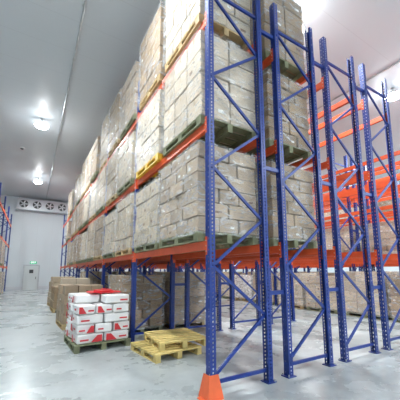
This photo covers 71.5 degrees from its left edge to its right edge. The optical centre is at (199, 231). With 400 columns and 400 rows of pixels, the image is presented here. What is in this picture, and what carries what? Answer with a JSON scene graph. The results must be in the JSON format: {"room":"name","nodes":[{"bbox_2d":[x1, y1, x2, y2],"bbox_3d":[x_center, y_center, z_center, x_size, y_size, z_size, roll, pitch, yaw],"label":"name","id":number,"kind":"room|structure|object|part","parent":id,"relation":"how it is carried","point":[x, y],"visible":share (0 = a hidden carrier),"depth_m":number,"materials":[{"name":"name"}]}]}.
{"room":"warehouse","nodes":[
{"label":"warehouse","id":0,"kind":"room"},
{"bbox_2d":[0,195,256,286],"bbox_3d":[-5.421,1.778,29.552,33.400,7.900,0.200,5,-10,-31],"label":"wall","id":1,"kind":"structure","parent":0,"point":[35,236],"depth_m":24.18,"materials":[{"name":"white paint"}]},
{"bbox_2d":[3,286,48,290],"bbox_3d":[-5.354,5.523,28.900,33.000,0.300,0.060,5,-10,-31],"label":"baseboard","id":2,"kind":"structure","parent":1,"relation":"attached to","point":[39,287],"depth_m":23.10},
{"bbox_2d":[21,265,39,289],"bbox_3d":[-14.377,3.851,23.617,1.210,2.105,0.125,5,-10,-31],"label":"door","id":3,"kind":"structure","parent":1,"relation":"in","point":[30,278],"depth_m":23.61,"materials":[{"name":"paint"}]},
{"bbox_2d":[0,0,399,209],"bbox_3d":[3.618,-4.382,15.181,33.400,0.200,35.400,5,-10,-31],"label":"ceiling","id":4,"kind":"structure","parent":0,"point":[38,38],"depth_m":8.88,"materials":[{"name":"paint"}]},
{"bbox_2d":[33,177,41,183],"bbox_3d":[-11.076,-3.538,19.009,0.540,0.380,0.540,5,-10,-31],"label":"lamp","id":5,"kind":"object","parent":4,"relation":"hanging from","point":[37,181],"visible":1,"depth_m":18.89,"materials":[{"name":"metal"}]},
{"bbox_2d":[34,118,48,129],"bbox_3d":[-6.659,-4.589,11.705,0.540,0.380,0.540,5,-10,-31],"label":"lamp","id":6,"kind":"object","parent":4,"relation":"hanging from","point":[41,125],"visible":1,"depth_m":11.62,"materials":[{"name":"metal"}]},
{"bbox_2d":[16,196,67,214],"bbox_3d":[-13.772,-2.348,24.472,4.000,1.180,0.860,5,-10,-31],"label":"cooler","id":7,"kind":"object","parent":4,"relation":"hanging from","point":[29,205],"visible":1,"depth_m":24.17,"materials":[{"name":"metal"}]},
{"bbox_2d":[46,0,86,198],"bbox_3d":[-4.860,-4.979,10.141,0.080,0.049,34.000,5,-10,-31],"label":"conduit","id":8,"kind":"object","parent":4,"relation":"attached to","point":[84,6],"depth_m":9.01,"materials":[{"name":"grey metal"}]},
{"bbox_2d":[308,61,399,114],"bbox_3d":[2.502,-4.351,14.502,0.080,0.049,34.000,5,-10,-31],"label":"conduit","id":9,"kind":"object","parent":4,"relation":"attached to","point":[399,61],"depth_m":9.21,"materials":[{"name":"white metal"}]},
{"bbox_2d":[387,87,399,100],"bbox_3d":[6.767,-4.872,9.738,0.540,0.380,0.540,5,-10,-31],"label":"lamp","id":10,"kind":"object","parent":4,"relation":"hanging from","point":[393,95],"visible":0.83,"depth_m":9.63,"materials":[{"name":"metal"}]},
{"bbox_2d":[0,289,399,399],"bbox_3d":[3.618,3.635,14.027,33.400,0.200,35.400,5,-10,-31],"label":"floor","id":11,"kind":"structure","parent":0,"point":[36,362],"depth_m":4.55,"materials":[{"name":"concrete"}]},
{"bbox_2d":[0,272,2,294],"bbox_3d":[-13.721,3.376,18.299,1.123,1.530,1.426,5,-10,-31],"label":"stack","id":12,"kind":"object","parent":11,"relation":"on","point":[1,276],"visible":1,"depth_m":18.51,"materials":[{"name":"beige cardboard"}]},
{"bbox_2d":[1,272,4,292],"bbox_3d":[-14.563,3.577,19.691,1.113,1.530,1.345,5,-10,-31],"label":"stack","id":13,"kind":"object","parent":11,"relation":"on","point":[3,281],"visible":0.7,"depth_m":19.88,"materials":[{"name":"beige cardboard"}]},
{"bbox_2d":[0,182,11,293],"bbox_3d":[-12.529,0.796,16.659,1.110,6.170,12.710,5,-10,-31],"label":"rack","id":14,"kind":"object","parent":11,"relation":"on","point":[4,203],"visible":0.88,"depth_m":19.62,"materials":[{"name":"blue metal"}]},
{"bbox_2d":[0,241,3,265],"bbox_3d":[-12.950,1.301,17.297,1.123,1.530,1.426,5,-10,-31],"label":"stack","id":15,"kind":"object","parent":14,"relation":"on","point":[2,246],"visible":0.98,"depth_m":17.49,"materials":[{"name":"beige cardboard"}]},
{"bbox_3d":[-12.529,0.796,16.659,1.110,6.170,0.150,5,-10,-31],"label":"upright frame","id":16,"kind":"part","parent":14,"relation":"part of","materials":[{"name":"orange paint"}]},
{"bbox_2d":[2,244,4,265],"bbox_3d":[-13.721,1.495,18.569,1.083,1.510,1.426,5,-10,-31],"label":"stack","id":17,"kind":"object","parent":14,"relation":"on","point":[4,244],"visible":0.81,"depth_m":18.91,"materials":[{"name":"beige cardboard"}]},
{"bbox_3d":[-14.142,1.180,19.326,1.110,6.170,0.150,5,-10,-31],"label":"upright frame","id":18,"kind":"part","parent":14,"relation":"part of","materials":[{"name":"blue paint"}]},
{"bbox_3d":[-15.754,1.564,21.992,1.110,6.170,0.150,5,-10,-31],"label":"upright frame","id":19,"kind":"part","parent":14,"relation":"part of","materials":[{"name":"blue paint"}]},
{"bbox_2d":[50,286,57,312],"bbox_3d":[-5.440,2.632,11.047,0.813,0.938,1.100,5,-10,-33],"label":"pile","id":20,"kind":"object","parent":11,"relation":"on","point":[54,289],"visible":0.27,"depth_m":10.48,"materials":[{"name":"brown cardboard"}]},
{"bbox_2d":[47,276,74,305],"bbox_3d":[-6.361,2.695,12.716,0.916,1.288,1.114,6,-10,-36],"label":"pile","id":21,"kind":"object","parent":11,"relation":"on","point":[55,281],"visible":0.27,"depth_m":12.30,"materials":[{"name":"brown cardboard"}]},
{"bbox_2d":[61,278,89,284],"bbox_3d":[-4.375,2.250,9.624,0.916,1.288,1.114,4,-9,-28],"label":"pile","id":22,"kind":"object","parent":11,"relation":"on","point":[72,281],"visible":0.14,"depth_m":9.26,"materials":[{"name":"brown cardboard"}]},
{"bbox_2d":[56,284,102,329],"bbox_3d":[-3.505,2.099,8.049,1.007,1.138,1.247,6,-10,-34],"label":"pile","id":23,"kind":"object","parent":11,"relation":"on","point":[64,290],"visible":0.39,"depth_m":7.58,"materials":[{"name":"brown cardboard"}]},
{"bbox_2d":[80,272,108,288],"bbox_3d":[-4.728,2.533,12.436,1.113,1.530,1.345,5,-10,-31],"label":"stack","id":24,"kind":"object","parent":11,"relation":"on","point":[93,280],"visible":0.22,"depth_m":11.98,"materials":[{"name":"brown cardboard"}]},
{"bbox_2d":[64,288,130,353],"bbox_3d":[-2.214,1.811,5.995,1.080,1.123,1.200,6,-10,-34],"label":"stack","id":25,"kind":"object","parent":11,"relation":"on","point":[99,319],"visible":1,"depth_m":5.61,"materials":[{"name":"white cardboard"}]},
{"bbox_2d":[112,272,138,274],"bbox_3d":[-3.672,2.656,13.293,1.123,1.530,1.426,5,-10,-31],"label":"stack","id":26,"kind":"object","parent":11,"relation":"on","point":[113,273],"visible":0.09,"depth_m":12.83,"materials":[{"name":"brown cardboard"}]},
{"bbox_2d":[109,275,162,331],"bbox_3d":[-1.775,1.879,7.546,1.144,1.430,1.426,5,-10,-31],"label":"stack","id":27,"kind":"object","parent":11,"relation":"on","point":[148,296],"visible":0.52,"depth_m":7.05,"materials":[{"name":"brown cardboard"}]},
{"bbox_2d":[131,340,201,363],"bbox_3d":[-0.663,2.206,5.287,0.950,0.140,1.050,6,-10,-36],"label":"wooden pallet","id":28,"kind":"object","parent":11,"relation":"on","point":[146,348],"visible":0.71,"depth_m":5.01,"materials":[{"name":"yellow wood"}]},
{"bbox_2d":[144,328,205,351],"bbox_3d":[-0.500,2.087,5.461,0.950,0.140,1.050,4,-9,-26],"label":"wooden pallet","id":29,"kind":"object","parent":28,"relation":"on","point":[157,339],"visible":0.95,"depth_m":5.30,"materials":[{"name":"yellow wood"}]},
{"bbox_2d":[60,0,285,384],"bbox_3d":[-4.979,0.334,13.449,1.396,6.170,22.130,5,-10,-31],"label":"rack","id":30,"kind":"object","parent":11,"relation":"on","point":[205,247],"visible":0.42,"depth_m":4.22,"materials":[{"name":"blue metal"}]},
{"bbox_3d":[-10.746,1.667,22.710,1.110,6.170,0.150,5,-10,-31],"label":"upright frame","id":31,"kind":"part","parent":30,"relation":"part of","materials":[{"name":"blue paint"}]},
{"bbox_2d":[66,241,70,265],"bbox_3d":[-7.960,1.402,17.997,1.113,1.530,1.345,5,-10,-31],"label":"stack","id":32,"kind":"object","parent":30,"relation":"on","point":[69,243],"visible":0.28,"depth_m":17.66,"materials":[{"name":"beige cardboard"}]},
{"bbox_2d":[67,191,71,218],"bbox_3d":[-8.745,-1.849,19.769,1.083,1.750,1.325,5,-10,-31],"label":"stack","id":33,"kind":"object","parent":30,"relation":"on","point":[71,191],"visible":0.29,"depth_m":19.41,"materials":[{"name":"beige cardboard"}]},
{"bbox_2d":[66,221,73,241],"bbox_3d":[-8.729,0.000,19.486,1.123,1.350,1.406,5,-10,-31],"label":"stack","id":34,"kind":"object","parent":30,"relation":"on","point":[69,224],"visible":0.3,"depth_m":18.76,"materials":[{"name":"beige cardboard"}]},
{"bbox_2d":[69,241,73,264],"bbox_3d":[-7.116,1.291,16.596,1.123,1.350,1.406,5,-10,-31],"label":"stack","id":35,"kind":"object","parent":30,"relation":"on","point":[72,243],"visible":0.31,"depth_m":16.16,"materials":[{"name":"beige cardboard"}]},
{"bbox_3d":[-9.133,1.283,20.043,1.110,6.170,0.150,5,-10,-31],"label":"upright frame","id":36,"kind":"part","parent":30,"relation":"part of","materials":[{"name":"blue paint"}]},
{"bbox_2d":[69,189,74,214],"bbox_3d":[-7.994,-1.907,18.482,1.123,1.500,1.386,5,-10,-31],"label":"stack","id":37,"kind":"object","parent":30,"relation":"on","point":[73,191],"visible":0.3,"depth_m":17.79,"materials":[{"name":"beige cardboard"}]},
{"bbox_2d":[71,210,80,236],"bbox_3d":[-7.118,-0.444,16.825,1.103,1.470,1.386,5,-10,-31],"label":"stack","id":38,"kind":"object","parent":30,"relation":"on","point":[74,213],"visible":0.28,"depth_m":16.40,"materials":[{"name":"beige cardboard"}]},
{"bbox_2d":[74,174,80,209],"bbox_3d":[-7.111,-2.355,17.128,1.063,2.000,1.285,5,-10,-31],"label":"stack","id":39,"kind":"object","parent":30,"relation":"on","point":[79,175],"visible":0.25,"depth_m":16.86,"materials":[{"name":"beige cardboard"}]},
{"bbox_3d":[-7.521,0.899,17.376,1.110,6.170,0.150,5,-10,-31],"label":"upright frame","id":40,"kind":"part","parent":30,"relation":"part of","materials":[{"name":"blue paint"}]},
{"bbox_2d":[76,174,81,205],"bbox_3d":[-6.357,-2.292,15.813,1.123,1.500,1.386,5,-10,-31],"label":"stack","id":41,"kind":"object","parent":30,"relation":"on","point":[80,177],"visible":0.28,"depth_m":15.26,"materials":[{"name":"beige cardboard"}]},
{"bbox_2d":[75,205,87,233],"bbox_3d":[-6.334,-0.655,15.566,1.113,1.530,1.345,5,-10,-31],"label":"stack","id":42,"kind":"object","parent":30,"relation":"on","point":[77,208],"visible":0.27,"depth_m":15.22,"materials":[{"name":"beige cardboard"}]},
{"bbox_2d":[78,198,87,230],"bbox_3d":[-5.518,-0.807,14.160,1.144,1.430,1.426,5,-10,-31],"label":"stack","id":43,"kind":"object","parent":30,"relation":"on","point":[81,205],"visible":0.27,"depth_m":13.67,"materials":[{"name":"beige cardboard"}]},
{"bbox_2d":[73,236,93,264],"bbox_3d":[-6.348,1.031,15.348,1.083,1.510,1.426,5,-10,-31],"label":"stack","id":44,"kind":"object","parent":30,"relation":"on","point":[76,237],"visible":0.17,"depth_m":15.09,"materials":[{"name":"beige cardboard"}]},
{"bbox_2d":[81,231,87,262],"bbox_3d":[-4.724,0.722,12.642,1.123,1.350,1.406,5,-10,-31],"label":"stack","id":45,"kind":"object","parent":30,"relation":"on","point":[85,235],"visible":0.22,"depth_m":12.23,"materials":[{"name":"beige cardboard"}]},
{"bbox_2d":[80,158,89,198],"bbox_3d":[-5.509,-2.675,14.450,1.103,1.870,1.366,5,-10,-31],"label":"stack","id":46,"kind":"object","parent":30,"relation":"on","point":[84,170],"visible":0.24,"depth_m":13.99,"materials":[{"name":"beige cardboard"}]},
{"bbox_3d":[-5.908,0.516,14.709,1.110,6.170,0.150,5,-10,-31],"label":"upright frame","id":47,"kind":"part","parent":30,"relation":"part of","materials":[{"name":"blue paint"}]},
{"bbox_2d":[83,193,89,226],"bbox_3d":[-4.742,-0.949,12.897,1.123,1.350,1.406,5,-10,-31],"label":"stack","id":48,"kind":"object","parent":30,"relation":"on","point":[86,200],"visible":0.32,"depth_m":12.45,"materials":[{"name":"beige cardboard"}]},
{"bbox_2d":[85,149,91,191],"bbox_3d":[-4.741,-2.800,13.155,1.083,1.750,1.325,5,-10,-31],"label":"stack","id":49,"kind":"object","parent":30,"relation":"on","point":[89,158],"visible":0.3,"depth_m":12.77,"materials":[{"name":"beige cardboard"}]},
{"bbox_2d":[76,233,101,263],"bbox_3d":[-5.501,0.868,13.938,1.144,1.430,1.426,5,-10,-31],"label":"stack","id":50,"kind":"object","parent":30,"relation":"on","point":[79,243],"visible":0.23,"depth_m":13.52,"materials":[{"name":"beige cardboard"}]},
{"bbox_2d":[90,136,101,183],"bbox_3d":[-3.924,-2.925,11.760,1.143,1.600,1.426,5,-10,-31],"label":"stack","id":51,"kind":"object","parent":30,"relation":"on","point":[96,149],"visible":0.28,"depth_m":11.11,"materials":[{"name":"beige cardboard"}]},
{"bbox_3d":[-4.296,0.132,12.043,1.110,6.170,0.150,5,-10,-31],"label":"upright frame","id":52,"kind":"part","parent":30,"relation":"part of","materials":[{"name":"blue paint"}]},
{"bbox_2d":[89,180,108,221],"bbox_3d":[-3.898,-1.207,11.519,1.103,1.470,1.386,5,-10,-31],"label":"stack","id":53,"kind":"object","parent":30,"relation":"on","point":[92,210],"visible":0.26,"depth_m":11.17,"materials":[{"name":"beige cardboard"}]},
{"bbox_2d":[86,221,117,261],"bbox_3d":[-3.908,0.435,11.276,1.123,1.530,1.426,5,-10,-31],"label":"stack","id":54,"kind":"object","parent":30,"relation":"on","point":[91,228],"visible":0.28,"depth_m":10.88,"materials":[{"name":"beige cardboard"}]},
{"bbox_2d":[99,110,109,171],"bbox_3d":[-3.116,-3.305,10.524,1.063,2.000,1.285,5,-10,-31],"label":"stack","id":55,"kind":"object","parent":30,"relation":"on","point":[106,124],"visible":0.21,"depth_m":10.20,"materials":[{"name":"beige cardboard"}]},
{"bbox_2d":[96,166,117,215],"bbox_3d":[-3.131,-1.420,10.255,1.123,1.530,1.426,5,-10,-31],"label":"stack","id":56,"kind":"object","parent":30,"relation":"on","point":[101,185],"visible":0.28,"depth_m":9.86,"materials":[{"name":"beige cardboard"}]},
{"bbox_2d":[93,214,125,260],"bbox_3d":[-3.135,0.258,9.978,1.083,1.510,1.426,5,-10,-31],"label":"stack","id":57,"kind":"object","parent":30,"relation":"on","point":[99,223],"visible":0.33,"depth_m":9.58,"materials":[{"name":"beige cardboard"}]},
{"bbox_2d":[105,148,124,206],"bbox_3d":[-2.288,-1.622,8.850,1.113,1.530,1.345,5,-10,-31],"label":"stack","id":58,"kind":"object","parent":30,"relation":"on","point":[113,169],"visible":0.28,"depth_m":8.47,"materials":[{"name":"beige cardboard"}]},
{"bbox_3d":[-2.683,-0.252,9.376,1.110,6.170,0.150,5,-10,-31],"label":"upright frame","id":59,"kind":"part","parent":30,"relation":"part of","materials":[{"name":"blue paint"}]},
{"bbox_2d":[108,89,128,157],"bbox_3d":[-2.303,-3.385,9.093,1.083,1.750,1.325,5,-10,-31],"label":"stack","id":60,"kind":"object","parent":30,"relation":"on","point":[115,111],"visible":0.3,"depth_m":8.65,"materials":[{"name":"beige cardboard"}]},
{"bbox_2d":[103,210,142,258],"bbox_3d":[-2.286,0.140,8.593,1.123,1.350,1.406,5,-10,-31],"label":"stack","id":61,"kind":"object","parent":30,"relation":"on","point":[109,245],"visible":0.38,"depth_m":8.17,"materials":[{"name":"beige cardboard"}]},
{"bbox_2d":[120,61,140,139],"bbox_3d":[-1.511,-3.489,7.842,1.143,1.600,1.426,5,-10,-31],"label":"stack","id":62,"kind":"object","parent":30,"relation":"on","point":[129,94],"visible":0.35,"depth_m":7.39,"materials":[{"name":"beige cardboard"}]},
{"bbox_2d":[117,131,155,195],"bbox_3d":[-1.531,-1.716,7.567,1.123,1.350,1.406,5,-10,-31],"label":"stack","id":63,"kind":"object","parent":30,"relation":"on","point":[127,153],"visible":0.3,"depth_m":7.10,"materials":[{"name":"beige cardboard"}]},
{"bbox_2d":[115,193,167,256],"bbox_3d":[-1.519,-0.105,7.312,1.103,1.470,1.386,5,-10,-31],"label":"stack","id":64,"kind":"object","parent":30,"relation":"on","point":[125,209],"visible":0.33,"depth_m":6.90,"materials":[{"name":"beige cardboard"}]},
{"bbox_3d":[-1.071,-0.636,6.709,1.110,6.170,0.150,5,-10,-31],"label":"upright frame","id":65,"kind":"part","parent":30,"relation":"part of","materials":[{"name":"blue paint"}]},
{"bbox_2d":[139,4,166,110],"bbox_3d":[-0.687,-3.770,6.418,1.083,1.750,1.325,5,-10,-31],"label":"stack","id":66,"kind":"object","parent":30,"relation":"on","point":[153,46],"visible":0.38,"depth_m":5.94,"materials":[{"name":"beige cardboard"}]},
{"bbox_2d":[136,89,181,179],"bbox_3d":[-0.682,-1.987,6.170,1.123,1.490,1.405,5,-10,-31],"label":"stack","id":67,"kind":"object","parent":30,"relation":"on","point":[150,132],"visible":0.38,"depth_m":5.70,"materials":[{"name":"beige cardboard"}]},
{"bbox_2d":[134,177,199,254],"bbox_3d":[-0.662,-0.246,5.911,1.123,1.350,1.406,5,-10,-31],"label":"stack","id":68,"kind":"object","parent":30,"relation":"on","point":[148,214],"visible":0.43,"depth_m":5.51,"materials":[{"name":"beige cardboard"}]},
{"bbox_2d":[165,0,250,72],"bbox_3d":[0.102,-4.013,5.151,1.103,1.870,1.366,5,-10,-31],"label":"stack","id":69,"kind":"object","parent":30,"relation":"on","point":[183,17],"visible":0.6,"depth_m":4.70,"materials":[{"name":"beige cardboard"}]},
{"bbox_2d":[159,142,257,249],"bbox_3d":[0.088,-0.465,4.673,1.144,1.430,1.426,5,-10,-31],"label":"stack","id":70,"kind":"object","parent":30,"relation":"on","point":[182,196],"visible":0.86,"depth_m":4.18,"materials":[{"name":"beige cardboard"}]},
{"bbox_2d":[163,29,255,155],"bbox_3d":[0.118,-2.191,4.898,1.123,1.530,1.426,5,-10,-31],"label":"stack","id":71,"kind":"object","parent":30,"relation":"on","point":[184,87],"visible":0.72,"depth_m":4.42,"materials":[{"name":"beige cardboard"}]},
{"bbox_3d":[0.542,-1.020,4.042,1.110,6.170,0.150,5,-10,-31],"label":"upright frame","id":72,"kind":"part","parent":30,"relation":"part of","materials":[{"name":"blue paint"}]},
{"bbox_2d":[155,272,204,328],"bbox_3d":[-0.642,1.944,8.280,1.083,1.510,1.426,5,-10,-31],"label":"stack","id":73,"kind":"object","parent":11,"relation":"on","point":[197,298],"visible":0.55,"depth_m":7.79,"materials":[{"name":"beige cardboard"}]},
{"bbox_2d":[78,2,340,378],"bbox_3d":[-3.814,0.434,14.139,1.411,6.170,22.130,5,-10,-31],"label":"rack","id":74,"kind":"object","parent":11,"relation":"on","point":[279,251],"visible":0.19,"depth_m":4.78,"materials":[{"name":"blue metal"}]},
{"bbox_3d":[-3.137,0.231,12.729,1.110,6.170,0.150,5,-10,-31],"label":"upright frame","id":75,"kind":"part","parent":74,"relation":"part of","materials":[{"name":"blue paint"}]},
{"bbox_3d":[-1.525,-0.153,10.062,1.110,6.170,0.150,5,-10,-31],"label":"upright frame","id":76,"kind":"part","parent":74,"relation":"part of","materials":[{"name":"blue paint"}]},
{"bbox_3d":[0.088,-0.537,7.395,1.110,6.170,0.150,5,-10,-31],"label":"upright frame","id":77,"kind":"part","parent":74,"relation":"part of","materials":[{"name":"blue paint"}]},
{"bbox_2d":[224,161,316,250],"bbox_3d":[1.292,-0.364,5.373,1.144,1.430,1.426,5,-10,-31],"label":"stack","id":78,"kind":"object","parent":74,"relation":"on","point":[300,227],"visible":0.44,"depth_m":4.82,"materials":[{"name":"beige cardboard"}]},
{"bbox_2d":[234,70,310,167],"bbox_3d":[1.289,-2.036,5.620,1.144,1.430,1.426,5,-10,-31],"label":"stack","id":79,"kind":"object","parent":74,"relation":"on","point":[295,148],"visible":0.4,"depth_m":5.08,"materials":[{"name":"beige cardboard"}]},
{"bbox_2d":[249,0,307,82],"bbox_3d":[1.278,-3.774,5.867,1.143,1.600,1.426,5,-10,-31],"label":"stack","id":80,"kind":"object","parent":74,"relation":"on","point":[289,13],"visible":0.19,"depth_m":5.35,"materials":[{"name":"beige cardboard"}]},
{"bbox_3d":[1.700,-0.921,4.728,1.110,6.170,0.150,5,-10,-31],"label":"upright frame","id":81,"kind":"part","parent":74,"relation":"part of","materials":[{"name":"blue paint"}]},
{"bbox_2d":[197,373,223,399],"bbox_3d":[0.119,1.857,3.319,0.315,0.270,0.197,-2,-8,14],"label":"guard","id":82,"kind":"object","parent":11,"relation":"on","point":[210,388],"visible":1,"depth_m":3.31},
{"bbox_2d":[204,272,228,295],"bbox_3d":[1.055,3.277,17.538,1.083,1.510,1.426,5,-10,-31],"label":"stack","id":83,"kind":"object","parent":11,"relation":"on","point":[224,273],"visible":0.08,"depth_m":17.69,"materials":[{"name":"brown cardboard"}]},
{"bbox_2d":[217,275,236,298],"bbox_3d":[1.814,3.174,16.265,1.123,1.350,1.406,5,-10,-31],"label":"stack","id":84,"kind":"object","parent":11,"relation":"on","point":[224,287],"visible":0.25,"depth_m":15.91,"materials":[{"name":"beige cardboard"}]},
{"bbox_2d":[97,36,382,362],"bbox_3d":[-2.626,0.535,14.843,1.421,6.170,22.130,5,-10,-31],"label":"rack","id":85,"kind":"object","parent":11,"relation":"on","point":[352,99],"visible":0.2,"depth_m":5.50,"materials":[{"name":"metal"}]},
{"bbox_3d":[-1.953,0.332,13.430,1.110,6.170,0.150,5,-10,-31],"label":"upright frame","id":86,"kind":"part","parent":85,"relation":"part of","materials":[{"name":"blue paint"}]},
{"bbox_3d":[-0.341,-0.052,10.763,1.110,6.170,0.150,5,-10,-31],"label":"upright frame","id":87,"kind":"part","parent":85,"relation":"part of","materials":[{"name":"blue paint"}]},
{"bbox_3d":[1.272,-0.436,8.097,1.110,6.170,0.150,5,-10,-31],"label":"upright frame","id":88,"kind":"part","parent":85,"relation":"part of","materials":[{"name":"blue paint"}]},
{"bbox_3d":[2.885,-0.820,5.430,1.110,6.170,0.150,5,-10,-31],"label":"upright frame","id":89,"kind":"part","parent":85,"relation":"part of","materials":[{"name":"blue paint"}]},
{"bbox_2d":[235,275,254,301],"bbox_3d":[2.682,2.977,14.890,1.102,1.350,1.406,5,-10,-31],"label":"stack","id":90,"kind":"object","parent":11,"relation":"on","point":[239,283],"visible":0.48,"depth_m":14.53,"materials":[{"name":"beige cardboard"}]},
{"bbox_2d":[112,63,399,350],"bbox_3d":[-1.558,0.626,15.475,1.110,6.170,22.130,5,-10,-31],"label":"rack","id":91,"kind":"object","parent":11,"relation":"on","point":[385,117],"visible":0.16,"depth_m":6.33,"materials":[{"name":"metal"}]},
{"bbox_3d":[0.861,0.050,11.475,1.110,6.170,0.150,5,-10,-31],"label":"upright frame","id":92,"kind":"part","parent":91,"relation":"part of","materials":[{"name":"blue paint"}]},
{"bbox_3d":[2.473,-0.334,8.808,1.110,6.170,0.150,5,-10,-31],"label":"upright frame","id":93,"kind":"part","parent":91,"relation":"part of","materials":[{"name":"blue paint"}]},
{"bbox_3d":[4.086,-0.717,6.141,1.110,6.170,0.150,5,-10,-31],"label":"upright frame","id":94,"kind":"part","parent":91,"relation":"part of","materials":[{"name":"blue paint"}]},
{"bbox_2d":[253,272,286,304],"bbox_3d":[3.448,2.705,13.639,1.123,1.530,1.426,5,-10,-31],"label":"stack","id":95,"kind":"object","parent":11,"relation":"on","point":[272,275],"visible":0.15,"depth_m":13.26,"materials":[{"name":"beige cardboard"}]},
{"bbox_2d":[151,150,399,307],"bbox_3d":[1.574,0.893,17.331,1.411,6.170,22.130,5,-10,-31],"label":"rack","id":96,"kind":"object","parent":11,"relation":"on","point":[346,169],"visible":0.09,"depth_m":10.67,"materials":[{"name":"orange metal"}]},
{"bbox_3d":[2.251,0.690,15.921,1.110,6.170,0.150,5,-10,-31],"label":"upright frame","id":97,"kind":"part","parent":96,"relation":"part of","materials":[{"name":"blue paint"}]},
{"bbox_3d":[3.864,0.306,13.254,1.110,6.170,0.150,5,-10,-31],"label":"upright frame","id":98,"kind":"part","parent":96,"relation":"part of","materials":[{"name":"blue paint"}]},
{"bbox_3d":[5.476,-0.078,10.587,1.110,6.170,0.150,5,-10,-31],"label":"upright frame","id":99,"kind":"part","parent":96,"relation":"part of","materials":[{"name":"blue paint"}]},
{"bbox_2d":[183,159,399,274],"bbox_3d":[2.629,0.983,17.956,1.110,6.170,22.130,5,-10,-31],"label":"rack","id":100,"kind":"object","parent":11,"relation":"on","point":[355,204],"visible":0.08,"depth_m":11.31,"materials":[{"name":"orange metal"}]},
{"bbox_3d":[5.048,0.407,13.956,1.110,6.170,0.150,5,-10,-31],"label":"upright frame","id":101,"kind":"part","parent":100,"relation":"part of","materials":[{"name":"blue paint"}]},
{"bbox_2d":[325,226,361,252],"bbox_3d":[6.229,0.558,11.922,1.103,1.470,1.386,5,-10,-31],"label":"stack","id":102,"kind":"object","parent":100,"relation":"on","point":[344,232],"visible":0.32,"depth_m":11.47,"materials":[{"name":"beige cardboard"}]},
{"bbox_3d":[6.661,0.023,11.289,1.110,6.170,0.150,5,-10,-31],"label":"upright frame","id":103,"kind":"part","parent":100,"relation":"part of","materials":[{"name":"blue paint"}]},
{"bbox_2d":[360,220,399,254],"bbox_3d":[7.077,0.375,10.512,1.144,1.430,1.426,5,-10,-31],"label":"stack","id":104,"kind":"object","parent":100,"relation":"on","point":[388,237],"visible":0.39,"depth_m":10.09,"materials":[{"name":"beige cardboard"}]},
{"bbox_2d":[278,273,316,308],"bbox_3d":[4.292,2.535,12.241,1.103,1.470,1.386,5,-10,-31],"label":"stack","id":105,"kind":"object","parent":11,"relation":"on","point":[300,298],"visible":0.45,"depth_m":11.61,"materials":[{"name":"beige cardboard"}]},
{"bbox_2d":[196,173,399,272],"bbox_3d":[5.865,1.259,19.872,1.411,6.170,22.130,5,-10,-31],"label":"rack","id":106,"kind":"object","parent":11,"relation":"on","point":[387,195],"visible":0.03,"depth_m":15.81,"materials":[{"name":"orange metal"}]},
{"bbox_2d":[314,212,331,236],"bbox_3d":[7.737,-0.495,16.677,1.123,1.530,1.426,5,-10,-31],"label":"stack","id":107,"kind":"object","parent":106,"relation":"on","point":[327,214],"visible":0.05,"depth_m":16.30,"materials":[{"name":"beige cardboard"}]},
{"bbox_2d":[338,206,363,224],"bbox_3d":[8.577,-0.604,15.289,1.123,1.350,1.406,5,-10,-31],"label":"stack","id":108,"kind":"object","parent":106,"relation":"on","point":[352,209],"visible":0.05,"depth_m":15.27,"materials":[{"name":"beige cardboard"}]},
{"bbox_2d":[367,198,399,220],"bbox_3d":[9.330,-0.868,14.015,1.083,1.510,1.426,5,-10,-31],"label":"stack","id":109,"kind":"object","parent":106,"relation":"on","point":[387,202],"visible":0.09,"depth_m":13.57,"materials":[{"name":"beige cardboard"}]},
{"bbox_2d":[225,204,398,271],"bbox_3d":[6.920,1.349,20.497,1.110,6.170,22.130,5,-10,-31],"label":"rack","id":110,"kind":"object","parent":11,"relation":"on","point":[351,204],"visible":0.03,"depth_m":18.34,"materials":[{"name":"orange metal"}]},
{"bbox_2d":[305,276,343,313],"bbox_3d":[5.060,2.406,10.924,1.123,1.350,1.406,5,-10,-31],"label":"stack","id":111,"kind":"object","parent":11,"relation":"on","point":[313,286],"visible":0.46,"depth_m":10.76,"materials":[{"name":"beige cardboard"}]},
{"bbox_2d":[343,271,398,319],"bbox_3d":[5.901,2.119,9.561,1.123,1.530,1.426,5,-10,-31],"label":"stack","id":112,"kind":"object","parent":11,"relation":"on","point":[355,303],"visible":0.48,"depth_m":9.37,"materials":[{"name":"beige cardboard"}]},
{"bbox_2d":[388,275,399,322],"bbox_3d":[6.672,1.986,8.285,1.144,1.430,1.426,5,-10,-31],"label":"stack","id":113,"kind":"object","parent":11,"relation":"on","point":[395,298],"visible":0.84,"depth_m":8.47,"materials":[{"name":"beige cardboard"}]},
{"bbox_2d":[271,267,398,272],"bbox_3d":[17.861,0.841,23.042,0.200,7.900,35.000,5,-10,-31],"label":"wall","id":114,"kind":"structure","parent":0,"point":[346,269],"depth_m":28.00,"materials":[{"name":"white paint"}]}
]}

